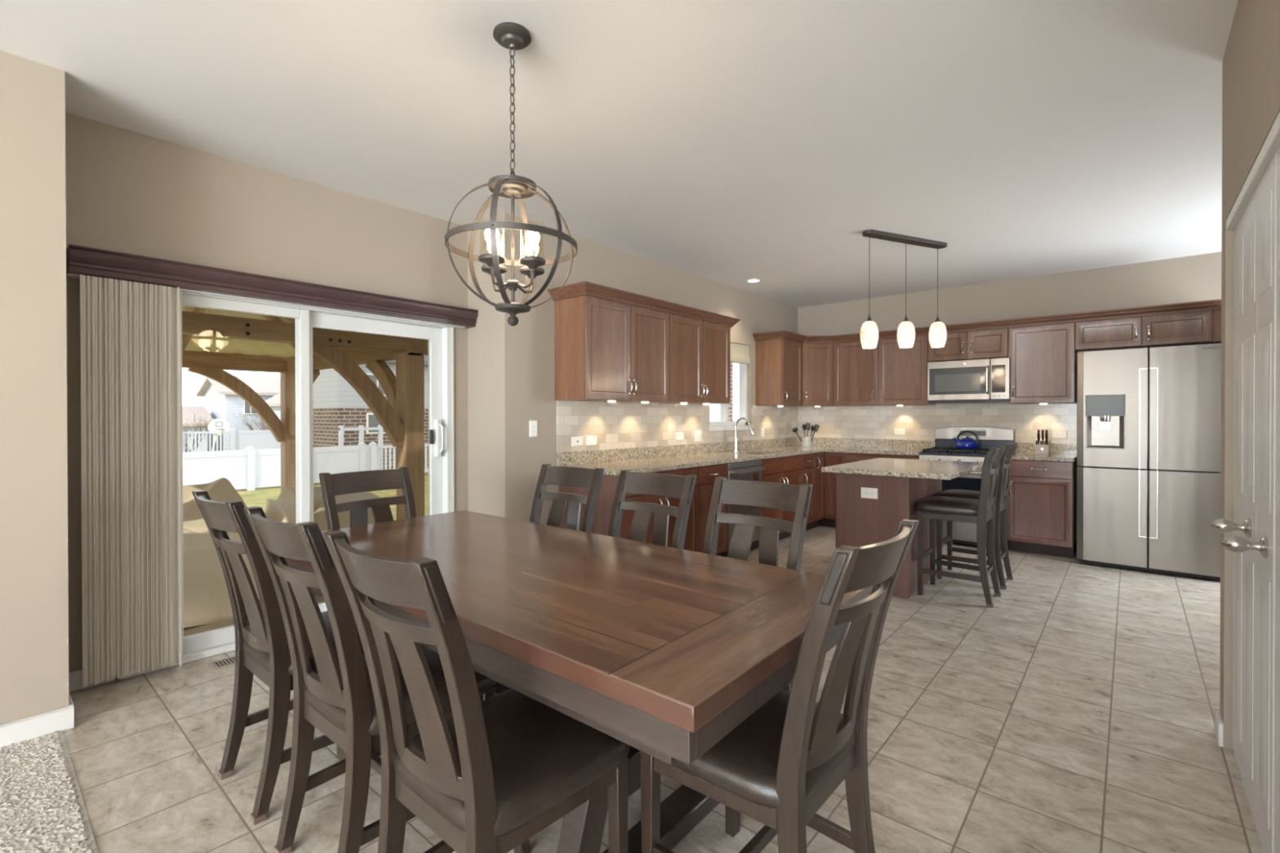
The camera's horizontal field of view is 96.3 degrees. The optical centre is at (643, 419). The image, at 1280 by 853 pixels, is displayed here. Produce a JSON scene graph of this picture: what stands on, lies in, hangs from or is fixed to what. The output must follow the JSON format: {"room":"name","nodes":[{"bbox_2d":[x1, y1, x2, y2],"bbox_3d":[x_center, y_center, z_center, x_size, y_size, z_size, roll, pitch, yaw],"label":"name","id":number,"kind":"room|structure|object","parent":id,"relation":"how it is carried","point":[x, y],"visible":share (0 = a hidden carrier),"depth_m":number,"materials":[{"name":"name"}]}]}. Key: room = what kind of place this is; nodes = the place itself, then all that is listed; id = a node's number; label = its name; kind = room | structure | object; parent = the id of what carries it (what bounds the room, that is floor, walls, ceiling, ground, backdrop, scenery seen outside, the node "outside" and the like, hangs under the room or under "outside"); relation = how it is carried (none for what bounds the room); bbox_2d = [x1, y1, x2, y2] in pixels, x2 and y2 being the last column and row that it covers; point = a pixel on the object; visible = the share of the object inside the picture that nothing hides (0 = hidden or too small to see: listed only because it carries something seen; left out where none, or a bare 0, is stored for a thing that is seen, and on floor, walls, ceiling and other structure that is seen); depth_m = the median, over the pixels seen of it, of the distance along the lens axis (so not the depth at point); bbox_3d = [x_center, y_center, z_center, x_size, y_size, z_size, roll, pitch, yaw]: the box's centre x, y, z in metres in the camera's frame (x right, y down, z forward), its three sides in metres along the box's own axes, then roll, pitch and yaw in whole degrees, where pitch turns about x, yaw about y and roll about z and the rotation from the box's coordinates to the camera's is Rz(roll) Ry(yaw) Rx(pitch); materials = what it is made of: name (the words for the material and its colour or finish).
{"room":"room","nodes":[
{"label":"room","id":0,"kind":"room"},
{"bbox_2d":[0,49,69,724],"bbox_3d":[-4.830,-0.059,-0.321,0.447,2.634,7.256,0,0,40],"label":"wall","id":1,"kind":"structure","parent":0,"point":[34,576],"depth_m":2.23,"materials":[{"name":"paint"}]},
{"bbox_2d":[0,668,119,747],"bbox_3d":[-4.138,1.208,0.479,0.453,0.090,9.360,0,0,40],"label":"baseboard","id":2,"kind":"structure","parent":1,"relation":"attached to","point":[62,719],"depth_m":2.24,"materials":[{"name":"wood"}]},
{"bbox_2d":[57,730,98,852],"bbox_3d":[-2.208,1.294,-2.555,6.450,0.064,7.235,0,0,40],"label":"floor","id":3,"kind":"structure","parent":0,"point":[85,816],"depth_m":1.88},
{"bbox_2d":[0,730,97,852],"bbox_3d":[-2.067,1.236,1.418,1.506,0.008,1.000,0,0,40],"label":"carpet","id":4,"kind":"object","parent":3,"relation":"on","point":[40,813],"visible":1,"depth_m":1.85,"materials":[{"name":"carpet"}]},
{"bbox_2d":[65,112,468,671],"bbox_3d":[-2.062,-0.082,3.376,0.140,2.634,2.244,0,0,40],"label":"wall","id":5,"kind":"structure","parent":0,"point":[126,191],"depth_m":3.07,"materials":[{"name":"paint"}]},
{"bbox_2d":[80,274,183,688],"bbox_3d":[-2.421,0.284,2.730,0.090,1.870,0.372,0,0,40],"label":"vertical blind","id":6,"kind":"object","parent":5,"relation":"attached to","point":[131,424],"visible":1,"depth_m":2.70,"materials":[{"name":"fabric"}]},
{"bbox_2d":[66,244,478,328],"bbox_3d":[-1.901,-0.714,3.346,0.140,0.122,2.065,0,0,40],"label":"window valance","id":7,"kind":"object","parent":5,"relation":"attached to","point":[80,260],"visible":0.97,"depth_m":3.06,"materials":[{"name":"paint"}]},
{"bbox_2d":[114,326,454,679],"bbox_3d":[-1.937,0.270,3.406,0.016,1.930,1.800,0,0,40],"label":"trim","id":8,"kind":"structure","parent":5,"relation":"attached to","point":[452,328],"depth_m":4.08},
{"bbox_2d":[119,291,451,679],"bbox_3d":[-1.961,0.270,3.427,0.148,1.930,1.760,0,0,40],"label":"door","id":9,"kind":"structure","parent":5,"relation":"in","point":[199,646],"depth_m":3.43,"materials":[{"name":"white plastic"}]},
{"bbox_2d":[0,0,1238,307],"bbox_3d":[-0.263,-1.435,0.149,7.200,0.100,14.100,0,0,40],"label":"ceiling","id":10,"kind":"structure","parent":0,"point":[731,143],"depth_m":2.58,"materials":[{"name":"paint"}]},
{"bbox_2d":[444,22,577,325],"bbox_3d":[-0.475,-0.867,2.079,0.471,1.054,0.466,0,0,40],"label":"orb chandelier","id":11,"kind":"object","parent":10,"relation":"hanging from","point":[509,35],"visible":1,"depth_m":2.04,"materials":[{"name":"brown metal"}]},
{"bbox_2d":[528,248,535,256],"bbox_3d":[-0.393,-0.582,2.027,0.022,0.032,0.022,0,0,40],"label":"bulb socket","id":12,"kind":"object","parent":11,"relation":"attached to","point":[531,251],"depth_m":2.02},
{"bbox_2d":[746,278,760,282],"bbox_3d":[1.119,-1.412,5.837,0.152,0.005,0.152,0,0,40],"label":"recessed light","id":13,"kind":"object","parent":10,"relation":"in","point":[754,280],"visible":1,"depth_m":5.82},
{"bbox_2d":[860,229,946,348],"bbox_3d":[2.028,-0.974,4.447,0.872,0.872,0.130,0,0,-24],"label":"pendant","id":14,"kind":"object","parent":10,"relation":"hanging from","point":[868,331],"visible":1,"depth_m":4.41,"materials":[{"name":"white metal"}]},
{"bbox_2d":[467,213,797,524],"bbox_3d":[0.334,-0.098,5.849,0.587,2.634,4.628,0,0,40],"label":"wall","id":15,"kind":"structure","parent":0,"point":[511,368],"depth_m":4.12,"materials":[{"name":"paint"}]},
{"bbox_2d":[528,420,537,436],"bbox_3d":[-0.782,0.065,4.077,0.008,0.115,0.070,0,0,40],"label":"light switch","id":16,"kind":"object","parent":15,"relation":"attached to","point":[532,424],"visible":1,"depth_m":4.07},
{"bbox_2d":[554,295,669,402],"bbox_3d":[-0.206,-0.511,4.477,0.366,0.733,0.962,0,0,40],"label":"upper cabinet","id":17,"kind":"object","parent":15,"relation":"attached to","point":[605,350],"visible":1,"depth_m":4.22,"materials":[{"name":"brown wood"}]},
{"bbox_2d":[547,280,740,327],"bbox_3d":[0.113,-0.914,4.824,0.396,0.074,2.043,0,0,40],"label":"crown molding","id":18,"kind":"structure","parent":17,"relation":"attached to","point":[582,288],"depth_m":4.37,"materials":[{"name":"brown wood"}]},
{"bbox_2d":[555,400,798,452],"bbox_3d":[0.660,0.041,5.774,0.008,0.386,4.024,0,0,40],"label":"tile backsplash","id":19,"kind":"structure","parent":15,"relation":"attached to","point":[617,424],"depth_m":5.03,"materials":[{"name":"tile"}]},
{"bbox_2d":[571,436,582,446],"bbox_3d":[-0.507,0.168,4.388,0.008,0.072,0.115,0,0,40],"label":"wall outlet","id":20,"kind":"object","parent":19,"relation":"attached to","point":[575,441],"visible":1,"depth_m":4.38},
{"bbox_2d":[586,435,596,445],"bbox_3d":[-0.406,0.167,4.506,0.008,0.072,0.115,0,0,40],"label":"wall outlet","id":21,"kind":"object","parent":19,"relation":"attached to","point":[590,440],"visible":1,"depth_m":4.50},
{"bbox_2d":[676,432,684,439],"bbox_3d":[0.345,0.157,5.390,0.008,0.072,0.110,0,0,40],"label":"wall outlet","id":22,"kind":"object","parent":19,"relation":"attached to","point":[680,436],"visible":1,"depth_m":5.39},
{"bbox_2d":[694,430,701,441],"bbox_3d":[0.535,0.160,5.609,0.016,0.115,0.115,0,0,40],"label":"light switch","id":23,"kind":"object","parent":19,"relation":"attached to","point":[697,433],"visible":1,"depth_m":5.61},
{"bbox_2d":[760,428,764,437],"bbox_3d":[1.371,0.152,6.598,0.008,0.100,0.072,0,0,40],"label":"wall outlet","id":24,"kind":"object","parent":19,"relation":"attached to","point":[762,429],"visible":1,"depth_m":6.58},
{"bbox_2d":[653,313,730,404],"bbox_3d":[0.413,-0.516,5.205,0.366,0.733,0.942,0,0,40],"label":"upper cabinet","id":25,"kind":"object","parent":15,"relation":"attached to","point":[700,351],"visible":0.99,"depth_m":5.07,"materials":[{"name":"brown wood"}]},
{"bbox_2d":[709,363,752,431],"bbox_3d":[0.888,-0.353,6.133,0.150,0.940,0.860,0,0,40],"label":"window","id":26,"kind":"structure","parent":15,"relation":"in","point":[724,424],"depth_m":6.34,"materials":[{"name":"white plastic"}]},
{"bbox_2d":[730,342,750,364],"bbox_3d":[0.914,-0.718,6.108,0.040,0.210,0.804,0,0,40],"label":"roller shade","id":27,"kind":"object","parent":15,"relation":"attached to","point":[740,353],"visible":0.45,"depth_m":6.25,"materials":[{"name":"fabric"}]},
{"bbox_2d":[755,338,802,406],"bbox_3d":[1.572,-0.525,6.569,0.366,0.733,0.512,0,0,40],"label":"upper cabinet","id":28,"kind":"object","parent":15,"relation":"attached to","point":[779,362],"visible":1,"depth_m":6.42,"materials":[{"name":"brown wood"}]},
{"bbox_2d":[752,298,1221,342],"bbox_3d":[2.929,-0.921,5.512,3.798,0.074,0.798,0,0,40],"label":"crown molding","id":29,"kind":"structure","parent":28,"relation":"attached to","point":[1212,304],"depth_m":5.37,"materials":[{"name":"brown wood"}]},
{"bbox_2d":[785,342,841,406],"bbox_3d":[2.008,-0.527,6.897,0.600,0.733,0.574,0,0,40],"label":"upper cabinet","id":30,"kind":"object","parent":15,"relation":"attached to","point":[817,357],"visible":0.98,"depth_m":6.67,"materials":[{"name":"brown wood"}]},
{"bbox_2d":[62,525,1262,852],"bbox_3d":[1.508,1.260,3.440,5.650,0.060,6.715,0,0,40],"label":"floor","id":31,"kind":"structure","parent":0,"point":[1073,713],"depth_m":2.20,"materials":[{"name":"tile"}]},
{"bbox_2d":[208,655,235,670],"bbox_3d":[-2.096,1.234,2.943,0.120,0.006,0.200,0,0,40],"label":"floor vent","id":32,"kind":"object","parent":31,"relation":"in","point":[229,661],"visible":0.48,"depth_m":2.90,"materials":[{"name":"metal"}]},
{"bbox_2d":[191,490,364,825],"bbox_3d":[-1.203,0.742,2.030,0.454,0.998,0.596,0,0,40],"label":"dining chair","id":33,"kind":"object","parent":31,"relation":"on","point":[262,651],"visible":0.7,"depth_m":1.82,"materials":[{"name":"brown wood"}]},
{"bbox_2d":[243,610,364,675],"bbox_3d":[-1.157,0.785,2.089,0.450,0.076,0.444,0,0,40],"label":"seat cushion","id":34,"kind":"object","parent":33,"relation":"on","point":[268,664],"depth_m":1.88,"materials":[{"name":"leather"}]},
{"bbox_2d":[319,466,416,529],"bbox_3d":[-1.117,0.739,2.571,0.596,0.998,0.454,0,0,37],"label":"dining chair","id":35,"kind":"object","parent":31,"relation":"on","point":[342,483],"visible":0.29,"depth_m":2.71,"materials":[{"name":"brown wood"}]},
{"bbox_2d":[243,506,495,852],"bbox_3d":[-0.784,0.743,1.682,0.454,0.998,0.596,0,0,39],"label":"dining chair","id":36,"kind":"object","parent":31,"relation":"on","point":[338,701],"visible":0.75,"depth_m":1.49,"materials":[{"name":"brown wood"}]},
{"bbox_2d":[303,644,495,737],"bbox_3d":[-0.736,0.786,1.739,0.450,0.076,0.444,0,0,39],"label":"seat cushion","id":37,"kind":"object","parent":36,"relation":"on","point":[362,722],"depth_m":1.57,"materials":[{"name":"leather"}]},
{"bbox_2d":[323,530,630,852],"bbox_3d":[-0.365,0.745,1.326,0.454,0.998,0.596,0,0,40],"label":"dining chair","id":38,"kind":"object","parent":31,"relation":"on","point":[489,776],"visible":0.98,"depth_m":1.19,"materials":[{"name":"brown wood"}]},
{"bbox_2d":[394,688,630,838],"bbox_3d":[-0.318,0.787,1.384,0.450,0.076,0.444,0,0,40],"label":"seat cushion","id":39,"kind":"object","parent":38,"relation":"on","point":[542,757],"depth_m":1.27,"materials":[{"name":"leather"}]},
{"bbox_2d":[529,463,604,533],"bbox_3d":[-0.520,0.738,2.726,0.454,0.998,0.596,0,0,37],"label":"dining chair","id":40,"kind":"object","parent":31,"relation":"on","point":[579,477],"visible":0.3,"depth_m":2.91,"materials":[{"name":"brown wood"}]},
{"bbox_2d":[284,510,873,852],"bbox_3d":[-0.427,0.860,1.990,2.090,0.760,0.928,0,0,39],"label":"dining table","id":41,"kind":"object","parent":31,"relation":"on","point":[662,651],"visible":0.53,"depth_m":1.43,"materials":[{"name":"wood"}]},
{"bbox_2d":[558,466,697,551],"bbox_3d":[-0.083,0.801,4.398,0.651,0.853,0.920,0,0,40],"label":"base cabinet","id":42,"kind":"object","parent":31,"relation":"on","point":[608,486],"visible":0.31,"depth_m":4.11,"materials":[{"name":"brown wood"}]},
{"bbox_2d":[556,437,934,475],"bbox_3d":[1.276,0.302,5.257,1.617,0.132,4.032,0,0,40],"label":"countertop","id":43,"kind":"structure","parent":42,"relation":"on","point":[660,458],"depth_m":5.43,"materials":[{"name":"stone"}]},
{"bbox_2d":[733,417,754,452],"bbox_3d":[1.042,0.154,5.887,0.243,0.356,0.116,0,0,40],"label":"kitchen faucet","id":44,"kind":"object","parent":43,"relation":"on","point":[736,442],"visible":1,"depth_m":5.91,"materials":[{"name":"silver metal"}]},
{"bbox_2d":[801,436,811,446],"bbox_3d":[1.959,0.265,6.893,0.116,0.122,0.116,0,0,40],"label":"utensil crock","id":45,"kind":"object","parent":43,"relation":"on","point":[806,441],"visible":0.98,"depth_m":6.85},
{"bbox_2d":[791,427,801,441],"bbox_3d":[1.862,0.205,6.947,0.072,0.222,0.154,0,0,-35],"label":"utensil","id":46,"kind":"object","parent":45,"relation":"in","point":[795,429],"visible":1,"depth_m":6.95,"materials":[{"name":"black plastic"}]},
{"bbox_2d":[805,422,810,436],"bbox_3d":[1.969,0.177,6.868,0.062,0.274,0.012,0,0,44],"label":"utensil","id":47,"kind":"object","parent":45,"relation":"in","point":[808,428],"visible":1,"depth_m":6.87,"materials":[{"name":"black plastic"}]},
{"bbox_2d":[810,425,815,436],"bbox_3d":[2.013,0.190,6.855,0.053,0.251,0.090,0,0,-30],"label":"utensil","id":48,"kind":"object","parent":45,"relation":"in","point":[813,427],"visible":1,"depth_m":6.83,"materials":[{"name":"black plastic"}]},
{"bbox_2d":[811,424,819,439],"bbox_3d":[2.034,0.184,6.844,0.132,0.264,0.012,0,0,40],"label":"utensil","id":49,"kind":"object","parent":45,"relation":"in","point":[817,425],"visible":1,"depth_m":6.83,"materials":[{"name":"black plastic"}]},
{"bbox_2d":[607,469,696,549],"bbox_3d":[-0.104,0.739,2.386,0.454,0.998,0.596,0,0,40],"label":"dining chair","id":50,"kind":"object","parent":31,"relation":"on","point":[677,486],"visible":0.36,"depth_m":2.56,"materials":[{"name":"brown wood"}]},
{"bbox_2d":[696,463,728,555],"bbox_3d":[0.358,0.797,4.918,0.651,0.853,0.440,0,0,40],"label":"base cabinet","id":51,"kind":"object","parent":31,"relation":"on","point":[707,475],"visible":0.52,"depth_m":4.67,"materials":[{"name":"brown wood"}]},
{"bbox_2d":[720,459,765,557],"bbox_3d":[0.710,0.795,5.297,0.667,0.853,0.590,0,0,40],"label":"dishwasher","id":52,"kind":"object","parent":31,"relation":"on","point":[751,470],"visible":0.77,"depth_m":5.10,"materials":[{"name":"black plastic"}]},
{"bbox_2d":[702,476,813,826],"bbox_3d":[0.293,0.740,2.059,0.454,0.998,0.596,0,0,41],"label":"dining chair","id":53,"kind":"object","parent":31,"relation":"on","point":[796,499],"visible":0.27,"depth_m":2.23,"materials":[{"name":"brown wood"}]},
{"bbox_2d":[755,453,802,548],"bbox_3d":[1.166,0.792,5.869,0.651,0.853,0.868,0,0,40],"label":"base cabinet","id":54,"kind":"object","parent":31,"relation":"on","point":[785,469],"visible":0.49,"depth_m":5.67,"materials":[{"name":"brown wood"}]},
{"bbox_2d":[640,519,919,852],"bbox_3d":[0.328,0.743,1.417,0.596,0.998,0.454,0,0,42],"label":"dining chair","id":55,"kind":"object","parent":31,"relation":"on","point":[780,765],"visible":0.82,"depth_m":1.26,"materials":[{"name":"brown wood"}]},
{"bbox_2d":[665,688,856,808],"bbox_3d":[0.272,0.786,1.466,0.444,0.076,0.450,0,0,41],"label":"seat cushion","id":56,"kind":"object","parent":55,"relation":"on","point":[743,764],"depth_m":1.29,"materials":[{"name":"leather"}]},
{"bbox_2d":[801,453,815,530],"bbox_3d":[1.550,0.789,6.321,0.651,0.853,0.314,0,0,40],"label":"base cabinet","id":57,"kind":"object","parent":31,"relation":"on","point":[808,468],"visible":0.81,"depth_m":6.18,"materials":[{"name":"brown wood"}]},
{"bbox_2d":[808,452,845,529],"bbox_3d":[2.013,0.786,6.706,0.857,0.853,0.868,0,0,40],"label":"base cabinet","id":58,"kind":"object","parent":31,"relation":"on","point":[825,482],"visible":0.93,"depth_m":6.39,"materials":[{"name":"brown wood"}]},
{"bbox_2d":[845,453,884,463],"bbox_3d":[2.553,0.787,6.368,0.400,0.853,0.676,0,0,40],"label":"base cabinet","id":59,"kind":"object","parent":31,"relation":"on","point":[850,457],"visible":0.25,"depth_m":6.17,"materials":[{"name":"brown wood"}]},
{"bbox_2d":[884,454,919,459],"bbox_3d":[2.841,0.788,6.123,0.352,0.853,0.676,0,0,40],"label":"base cabinet","id":60,"kind":"object","parent":31,"relation":"on","point":[892,456],"visible":0.02,"depth_m":5.89,"materials":[{"name":"brown wood"}]},
{"bbox_2d":[821,457,982,598],"bbox_3d":[1.982,0.782,4.298,0.830,0.886,1.230,0,0,40],"label":"kitchen island","id":61,"kind":"object","parent":31,"relation":"on","point":[900,484],"visible":0.71,"depth_m":4.09,"materials":[{"name":"brown wood"}]},
{"bbox_2d":[861,487,877,499],"bbox_3d":[1.612,0.527,4.100,0.118,0.076,0.008,0,0,40],"label":"wall outlet","id":62,"kind":"object","parent":61,"relation":"attached to","point":[869,493],"visible":1,"depth_m":4.10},
{"bbox_2d":[915,445,1006,608],"bbox_3d":[2.212,0.704,3.995,0.529,1.045,0.408,0,0,40],"label":"bar stool","id":63,"kind":"object","parent":31,"relation":"on","point":[981,511],"visible":1,"depth_m":3.92,"materials":[{"name":"brown wood"}]},
{"bbox_2d":[915,496,991,515],"bbox_3d":[2.177,0.600,4.027,0.430,0.084,0.404,0,0,40],"label":"seat cushion","id":64,"kind":"object","parent":63,"relation":"on","point":[932,505],"depth_m":3.90,"materials":[{"name":"leather"}]},
{"bbox_2d":[919,426,1015,548],"bbox_3d":[3.228,0.635,5.734,0.724,1.122,0.747,0,0,40],"label":"gas range","id":65,"kind":"object","parent":31,"relation":"on","point":[944,449],"visible":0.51,"depth_m":5.63,"materials":[{"name":"silver metal"}]},
{"bbox_2d":[942,468,982,491],"bbox_3d":[3.021,0.710,5.490,0.724,0.495,0.107,0,0,40],"label":"oven","id":66,"kind":"object","parent":65,"relation":"in","point":[971,481],"depth_m":5.45,"materials":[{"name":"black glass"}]},
{"bbox_2d":[952,431,978,448],"bbox_3d":[3.301,0.205,5.851,0.207,0.184,0.207,0,0,-5],"label":"tea kettle","id":67,"kind":"object","parent":65,"relation":"on","point":[966,442],"visible":1,"depth_m":5.79,"materials":[{"name":"blue metal"}]},
{"bbox_2d":[919,450,1014,457],"bbox_3d":[3.249,0.338,5.758,0.724,0.027,0.660,0,0,40],"label":"cooktop","id":68,"kind":"object","parent":65,"relation":"in","point":[924,453],"depth_m":5.58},
{"bbox_2d":[935,443,1017,589],"bbox_3d":[2.552,0.702,4.395,0.529,1.045,0.408,0,0,40],"label":"bar stool","id":69,"kind":"object","parent":31,"relation":"on","point":[1001,510],"visible":0.76,"depth_m":4.36,"materials":[{"name":"brown wood"}]},
{"bbox_2d":[935,488,1004,503],"bbox_3d":[2.517,0.597,4.427,0.430,0.084,0.404,0,0,40],"label":"seat cushion","id":70,"kind":"object","parent":69,"relation":"on","point":[966,494],"depth_m":4.34,"materials":[{"name":"leather"}]},
{"bbox_2d":[1007,459,1077,558],"bbox_3d":[3.733,0.791,5.365,0.490,0.853,0.676,0,0,40],"label":"base cabinet","id":71,"kind":"object","parent":31,"relation":"on","point":[1042,503],"visible":0.96,"depth_m":5.14,"materials":[{"name":"brown wood"}]},
{"bbox_2d":[1011,442,1076,462],"bbox_3d":[3.740,0.299,5.370,0.512,0.132,0.669,0,0,40],"label":"countertop","id":72,"kind":"structure","parent":71,"relation":"on","point":[1066,452],"depth_m":5.47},
{"bbox_2d":[1035,438,1049,454],"bbox_3d":[3.824,0.256,5.498,0.110,0.149,0.111,0,0,40],"label":"knife block","id":73,"kind":"object","parent":72,"relation":"on","point":[1042,449],"visible":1,"depth_m":5.46,"materials":[{"name":"wood"}]},
{"bbox_2d":[1076,343,1221,580],"bbox_3d":[4.236,0.325,4.824,0.904,1.790,0.785,0,0,40],"label":"refrigerator","id":74,"kind":"object","parent":31,"relation":"on","point":[1148,422],"visible":0.85,"depth_m":4.53,"materials":[{"name":"metal"}]},
{"bbox_2d":[797,251,1222,452],"bbox_3d":[3.852,-0.102,5.792,5.130,2.634,0.120,0,0,40],"label":"wall","id":75,"kind":"structure","parent":0,"point":[1197,277],"depth_m":5.67,"materials":[{"name":"paint"}]},
{"bbox_2d":[833,334,936,406],"bbox_3d":[2.684,-0.525,6.449,1.014,0.733,0.382,0,0,40],"label":"upper cabinet","id":76,"kind":"object","parent":75,"relation":"attached to","point":[887,374],"visible":0.99,"depth_m":6.31,"materials":[{"name":"brown wood"}]},
{"bbox_2d":[798,402,1076,453],"bbox_3d":[3.059,0.088,6.381,2.861,0.550,0.008,0,0,40],"label":"tile backsplash","id":77,"kind":"structure","parent":75,"relation":"attached to","point":[866,422],"depth_m":6.28,"materials":[{"name":"tile"}]},
{"bbox_2d":[893,428,905,435],"bbox_3d":[2.902,0.141,6.505,0.115,0.075,0.008,0,0,40],"label":"wall outlet","id":78,"kind":"object","parent":77,"relation":"attached to","point":[896,431],"visible":1,"depth_m":6.50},
{"bbox_2d":[1052,430,1066,438],"bbox_3d":[4.026,0.144,5.550,0.115,0.075,0.008,0,0,40],"label":"wall outlet","id":79,"kind":"object","parent":77,"relation":"attached to","point":[1055,433],"visible":1,"depth_m":5.55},
{"bbox_2d":[928,328,1008,361],"bbox_3d":[3.345,-0.748,5.886,0.712,0.283,0.382,0,0,40],"label":"upper cabinet","id":80,"kind":"object","parent":75,"relation":"attached to","point":[992,343],"visible":0.91,"depth_m":5.73,"materials":[{"name":"brown wood"}]},
{"bbox_2d":[927,357,1010,403],"bbox_3d":[3.336,-0.386,5.856,0.728,0.427,0.441,0,0,40],"label":"microwave","id":81,"kind":"object","parent":80,"relation":"attached to","point":[988,380],"visible":0.98,"depth_m":5.71,"materials":[{"name":"silver metal"}]},
{"bbox_2d":[1008,322,1077,404],"bbox_3d":[3.815,-0.522,5.488,0.515,0.733,0.382,0,0,40],"label":"upper cabinet","id":82,"kind":"object","parent":75,"relation":"attached to","point":[1044,357],"visible":0.96,"depth_m":5.37,"materials":[{"name":"brown wood"}]},
{"bbox_2d":[1075,309,1221,352],"bbox_3d":[4.374,-0.759,5.011,0.950,0.255,0.382,0,0,40],"label":"upper cabinet","id":83,"kind":"object","parent":75,"relation":"attached to","point":[1200,327],"visible":0.94,"depth_m":4.88,"materials":[{"name":"brown wood"}]},
{"bbox_2d":[1219,0,1279,750],"bbox_3d":[1.875,-0.073,0.647,1.481,2.634,2.945,0,0,40],"label":"wall","id":84,"kind":"structure","parent":0,"point":[1251,64],"depth_m":2.02,"materials":[{"name":"paint"}]},
{"bbox_2d":[1214,708,1223,746],"bbox_3d":[1.857,1.199,0.680,1.445,0.090,2.959,0,0,40],"label":"baseboard","id":85,"kind":"structure","parent":84,"relation":"attached to","point":[1219,725],"depth_m":2.17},
{"bbox_2d":[1211,111,1279,852],"bbox_3d":[1.822,0.241,1.744,0.121,1.972,1.095,0,0,40],"label":"door","id":86,"kind":"structure","parent":84,"relation":"in","point":[1254,217],"depth_m":1.70,"materials":[{"name":"white wood"}]},
{"label":"outside","id":87,"kind":"structure","parent":0,"visible":0},
{"bbox_2d":[207,449,428,520],"bbox_3d":[-16.919,1.767,29.477,56.050,0.300,67.000,0,0,40],"label":"ground","id":88,"kind":"structure","parent":87,"point":[258,497],"depth_m":12.86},
{"bbox_2d":[182,406,213,452],"bbox_3d":[-24.349,0.487,27.253,4.600,2.300,5.600,0,0,40],"label":"house","id":89,"kind":"structure","parent":88,"relation":"on","point":[187,411],"depth_m":27.78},
{"bbox_2d":[182,411,213,452],"bbox_3d":[-18.774,0.645,23.674,2.004,2.030,1.424,0,0,-38],"label":"bare tree","id":90,"kind":"object","parent":88,"relation":"on","point":[202,426],"visible":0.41,"depth_m":23.69,"materials":[{"name":"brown plant"}]},
{"bbox_2d":[208,418,230,451],"bbox_3d":[-14.842,0.815,19.873,0.848,1.700,0.760,0,0,40],"label":"basketball hoop","id":91,"kind":"object","parent":88,"relation":"on","point":[217,426],"visible":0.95,"depth_m":19.78,"materials":[{"name":"plastic"}]},
{"bbox_2d":[182,428,280,452],"bbox_3d":[-14.862,0.989,25.756,0.160,1.290,14.160,0,0,40],"label":"vinyl fence","id":92,"kind":"object","parent":88,"relation":"on","point":[239,439],"visible":0.14,"depth_m":23.62,"materials":[{"name":"plastic"}]},
{"bbox_2d":[195,375,279,451],"bbox_3d":[-20.695,-0.347,31.163,4.500,3.920,4.900,0,0,40],"label":"house","id":93,"kind":"structure","parent":88,"relation":"on","point":[220,402],"depth_m":29.17,"materials":[{"name":"white"}]},
{"bbox_2d":[183,593,324,636],"bbox_3d":[-4.378,1.542,4.451,4.770,0.380,6.100,0,0,40],"label":"patio slab","id":94,"kind":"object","parent":88,"relation":"on","point":[204,628],"depth_m":3.75,"materials":[{"name":"concrete"}]},
{"bbox_2d":[182,477,259,628],"bbox_3d":[-3.384,0.918,3.988,1.114,0.896,1.369,0,0,40],"label":"furniture cover","id":95,"kind":"object","parent":94,"relation":"on","point":[206,600],"visible":0.19,"depth_m":3.86,"materials":[{"name":"fabric"}]},
{"bbox_2d":[182,305,428,519],"bbox_3d":[-3.946,-0.096,4.914,3.930,2.891,3.630,0,0,40],"label":"gazebo","id":96,"kind":"object","parent":94,"relation":"on","point":[214,341],"visible":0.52,"depth_m":5.02,"materials":[{"name":"brown wood"}]},
{"bbox_2d":[264,484,380,530],"bbox_3d":[-2.710,0.945,4.908,1.018,0.834,0.968,0,0,40],"label":"furniture cover","id":97,"kind":"object","parent":94,"relation":"on","point":[282,509],"visible":0.23,"depth_m":4.70,"materials":[{"name":"fabric"}]},
{"bbox_2d":[231,408,279,430],"bbox_3d":[-16.491,0.476,25.287,2.739,2.354,2.205,0,0,17],"label":"bare tree","id":98,"kind":"object","parent":88,"relation":"on","point":[247,425],"visible":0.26,"depth_m":24.96,"materials":[{"name":"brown plant"}]},
{"bbox_2d":[265,392,280,430],"bbox_3d":[-16.894,-0.130,28.920,3.200,3.500,3.400,0,0,40],"label":"house","id":99,"kind":"structure","parent":88,"relation":"on","point":[274,402],"depth_m":27.84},
{"bbox_2d":[182,441,428,490],"bbox_3d":[-9.602,1.162,13.414,0.160,1.060,16.160,0,0,40],"label":"vinyl fence","id":100,"kind":"object","parent":88,"relation":"on","point":[250,468],"visible":0.21,"depth_m":13.87,"materials":[{"name":"plastic"}]},
{"bbox_2d":[337,425,383,470],"bbox_3d":[-8.283,0.919,17.436,0.120,1.500,1.840,0,0,40],"label":"deck railing","id":101,"kind":"object","parent":88,"relation":"on","point":[361,428],"visible":0.27,"depth_m":17.19,"materials":[{"name":"plastic"}]},
{"bbox_2d":[312,355,428,469],"bbox_3d":[-8.075,-0.806,22.308,3.800,4.900,9.050,0,0,40],"label":"house","id":102,"kind":"structure","parent":88,"relation":"on","point":[335,402],"depth_m":18.63,"materials":[{"name":"white"}]},
{"bbox_2d":[709,362,739,422],"bbox_3d":[3.202,-1.117,21.680,4.600,5.500,11.400,0,0,40],"label":"house","id":103,"kind":"structure","parent":88,"relation":"on","point":[714,409],"depth_m":18.21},
{"bbox_2d":[728,362,732,421],"bbox_3d":[2.607,-0.295,17.762,0.130,3.900,0.350,0,0,40],"label":"brick pier","id":104,"kind":"structure","parent":88,"relation":"on","point":[730,405],"depth_m":17.78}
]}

